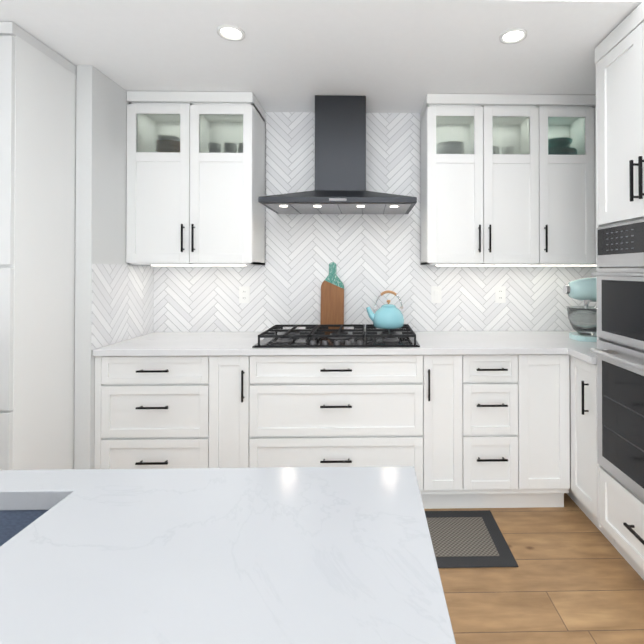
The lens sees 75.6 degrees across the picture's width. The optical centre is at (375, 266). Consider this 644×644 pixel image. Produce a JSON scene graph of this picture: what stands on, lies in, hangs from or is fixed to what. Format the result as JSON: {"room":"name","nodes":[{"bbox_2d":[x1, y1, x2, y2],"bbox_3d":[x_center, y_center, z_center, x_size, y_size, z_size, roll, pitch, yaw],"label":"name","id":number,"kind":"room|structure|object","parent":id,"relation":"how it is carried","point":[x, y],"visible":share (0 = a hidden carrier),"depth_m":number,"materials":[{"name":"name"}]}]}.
{"room":"kitchen","nodes":[
{"label":"kitchen","id":0,"kind":"room"},
{"bbox_2d":[74,65,152,468],"bbox_3d":[-2.373,0.145,2.495,1.695,2.450,0.640,0,0,-1],"label":"wall","id":1,"kind":"structure","parent":0,"point":[102,102],"depth_m":2.20,"materials":[{"name":"paint"}]},
{"bbox_2d":[91,264,153,349],"bbox_3d":[-1.524,0.215,2.512,0.004,0.460,0.631,0,0,-1],"label":"wall tile","id":2,"kind":"structure","parent":1,"relation":"attached to","point":[122,302],"depth_m":2.45,"materials":[{"name":"white tile"}]},
{"bbox_2d":[126,91,265,265],"bbox_3d":[-1.143,-0.541,2.659,0.766,1.070,0.357,0,0,-1],"label":"upper cabinet","id":3,"kind":"object","parent":1,"relation":"attached to","point":[195,175],"visible":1,"depth_m":2.52,"materials":[{"name":"white paint"}]},
{"bbox_2d":[0,0,643,112],"bbox_3d":[-0.703,-1.291,-0.141,4.930,0.380,6.000,0,0,-1],"label":"ceiling","id":4,"kind":"structure","parent":0,"point":[395,56],"depth_m":2.01,"materials":[{"name":"paint"}]},
{"bbox_2d":[217,25,244,40],"bbox_3d":[-0.668,-1.080,1.898,0.124,0.008,0.124,0,0,-1],"label":"recessed light","id":5,"kind":"object","parent":4,"relation":"in","point":[230,32],"visible":1,"depth_m":1.90,"materials":[{"name":"white plastic"}]},
{"bbox_2d":[499,28,526,43],"bbox_3d":[0.644,-1.080,1.924,0.124,0.008,0.124,0,0,-1],"label":"recessed light","id":6,"kind":"object","parent":4,"relation":"in","point":[513,35],"visible":1,"depth_m":1.92,"materials":[{"name":"white plastic"}]},
{"bbox_2d":[424,493,643,643],"bbox_3d":[-0.703,1.379,-0.162,5.130,0.060,6.200,0,0,-1],"label":"floor","id":7,"kind":"structure","parent":0,"point":[573,577],"depth_m":1.74,"materials":[{"name":"brown wood"}]},
{"bbox_2d":[0,21,75,469],"bbox_3d":[-2.055,0.143,2.087,0.895,2.447,0.659,0,0,-1],"label":"pantry cabinet","id":8,"kind":"object","parent":7,"relation":"on","point":[37,211],"visible":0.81,"depth_m":1.94,"materials":[{"name":"white paint"}]},
{"bbox_2d":[94,356,221,468],"bbox_3d":[-1.193,0.926,2.524,0.662,0.888,0.602,0,0,-1],"label":"base cabinet","id":9,"kind":"object","parent":7,"relation":"on","point":[152,412],"depth_m":2.23,"materials":[{"name":"white paint"}]},
{"bbox_2d":[0,466,455,643],"bbox_3d":[-1.157,0.887,-0.151,2.522,0.925,2.032,0,0,-1],"label":"kitchen island","id":10,"kind":"object","parent":7,"relation":"on","point":[309,555],"visible":1,"depth_m":0.61,"materials":[{"name":"stone"}]},
{"bbox_2d":[218,356,249,467],"bbox_3d":[-0.805,0.926,2.531,0.218,0.888,0.602,0,0,-1],"label":"base cabinet","id":11,"kind":"object","parent":7,"relation":"on","point":[234,408],"depth_m":2.24,"materials":[{"name":"white paint"}]},
{"bbox_2d":[250,355,437,508],"bbox_3d":[-0.220,0.926,2.543,1.056,0.888,0.602,0,0,-1],"label":"base cabinet","id":12,"kind":"object","parent":7,"relation":"on","point":[306,410],"depth_m":2.25,"materials":[{"name":"white paint"}]},
{"bbox_2d":[93,331,596,363],"bbox_3d":[0.094,0.462,2.421,3.223,0.035,0.866,0,0,-1],"label":"countertop","id":13,"kind":"structure","parent":12,"relation":"on","point":[429,343],"depth_m":2.29,"materials":[{"name":"stone"}]},
{"bbox_2d":[320,262,343,328],"bbox_3d":[-0.297,0.206,2.817,0.158,0.480,0.066,0,0,-1],"label":"cutting board","id":14,"kind":"object","parent":13,"relation":"on","point":[332,298],"visible":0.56,"depth_m":2.81,"materials":[{"name":"brown wood"}]},
{"bbox_2d":[252,324,419,347],"bbox_3d":[-0.221,0.414,2.518,0.920,0.060,0.525,0,0,-1],"label":"cooktop","id":15,"kind":"object","parent":13,"relation":"in","point":[320,336],"visible":1,"depth_m":2.40,"materials":[{"name":"black metal"}]},
{"bbox_2d":[366,290,403,328],"bbox_3d":[0.061,0.267,2.622,0.243,0.235,0.200,0,0,-1],"label":"kettle","id":16,"kind":"object","parent":15,"relation":"on","point":[387,316],"visible":1,"depth_m":2.56,"materials":[{"name":"blue metal"}]},
{"bbox_2d":[563,277,596,341],"bbox_3d":[1.358,0.254,2.528,0.388,0.380,0.224,0,0,-1],"label":"stand mixer","id":17,"kind":"object","parent":13,"relation":"on","point":[582,320],"visible":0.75,"depth_m":2.47,"materials":[{"name":"teal metal"}]},
{"bbox_2d":[438,355,465,508],"bbox_3d":[0.364,0.927,2.555,0.218,0.888,0.602,0,0,-1],"label":"base cabinet","id":18,"kind":"object","parent":7,"relation":"on","point":[451,368],"depth_m":2.26,"materials":[{"name":"white paint"}]},
{"bbox_2d":[425,510,517,567],"bbox_3d":[-0.033,1.362,2.068,1.357,0.008,0.433,0,0,-1],"label":"rug","id":19,"kind":"object","parent":7,"relation":"on","point":[468,539],"visible":0.35,"depth_m":2.04,"materials":[{"name":"grey fabric"}]},
{"bbox_2d":[466,354,533,507],"bbox_3d":[0.630,0.927,2.560,0.416,0.888,0.602,0,0,-1],"label":"base cabinet","id":20,"kind":"object","parent":7,"relation":"on","point":[474,431],"depth_m":2.26,"materials":[{"name":"white paint"}]},
{"bbox_2d":[534,354,569,507],"bbox_3d":[0.924,0.927,2.566,0.288,0.888,0.602,0,0,-1],"label":"base cabinet","id":21,"kind":"object","parent":7,"relation":"on","point":[551,371],"depth_m":2.27,"materials":[{"name":"white paint"}]},
{"bbox_2d":[567,355,614,546],"bbox_3d":[1.371,0.926,2.443,0.669,0.888,0.866,0,0,-1],"label":"base cabinet","id":22,"kind":"object","parent":7,"relation":"on","point":[582,494],"visible":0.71,"depth_m":2.13,"materials":[{"name":"white paint"}]},
{"bbox_2d":[590,1,643,579],"bbox_3d":[1.371,0.143,1.671,0.701,2.440,0.683,0,0,-1],"label":"tall cabinet","id":23,"kind":"object","parent":7,"relation":"on","point":[619,63],"visible":1,"depth_m":1.81,"materials":[{"name":"white paint"}]},
{"bbox_3d":[-0.763,-0.052,2.899,5.130,2.850,0.100,0,0,-1],"label":"wall","id":24,"kind":"structure","parent":0,"visible":0},
{"bbox_2d":[258,95,416,213],"bbox_3d":[-0.222,-0.718,2.611,0.910,0.716,0.494,0,0,-1],"label":"range hood","id":25,"kind":"object","parent":24,"relation":"attached to","point":[340,154],"visible":1,"depth_m":2.57,"materials":[{"name":"grey metal"}]},
{"bbox_2d":[154,112,596,331],"bbox_3d":[0.085,-0.315,2.865,3.235,1.525,0.004,0,0,-1],"label":"wall tile","id":26,"kind":"structure","parent":24,"relation":"attached to","point":[372,256],"depth_m":2.86,"materials":[{"name":"white tile"}]},
{"bbox_2d":[239,286,249,302],"bbox_3d":[-0.907,0.193,2.835,0.072,0.116,0.008,0,0,-1],"label":"electrical outlet","id":27,"kind":"object","parent":26,"relation":"attached to","point":[244,294],"visible":1,"depth_m":2.83,"materials":[{"name":"white plastic"}]},
{"bbox_2d":[431,286,440,302],"bbox_3d":[0.423,0.193,2.860,0.072,0.116,0.011,0,0,-1],"label":"light switch","id":28,"kind":"object","parent":26,"relation":"attached to","point":[435,294],"visible":1,"depth_m":2.86,"materials":[{"name":"white plastic"}]},
{"bbox_2d":[495,286,505,302],"bbox_3d":[0.873,0.193,2.870,0.072,0.116,0.008,0,0,-1],"label":"electrical outlet","id":29,"kind":"object","parent":26,"relation":"attached to","point":[500,294],"visible":1,"depth_m":2.87,"materials":[{"name":"white plastic"}]},
{"bbox_2d":[420,94,551,265],"bbox_3d":[0.695,-0.544,2.712,0.758,1.062,0.323,0,0,-1],"label":"upper cabinet","id":30,"kind":"object","parent":24,"relation":"attached to","point":[507,179],"depth_m":2.56,"materials":[{"name":"white paint"}]},
{"bbox_2d":[552,95,595,265],"bbox_3d":[1.193,-0.544,2.722,0.465,1.062,0.323,0,0,-1],"label":"upper cabinet","id":31,"kind":"object","parent":24,"relation":"attached to","point":[573,116],"depth_m":2.57,"materials":[{"name":"white paint"}]}
]}

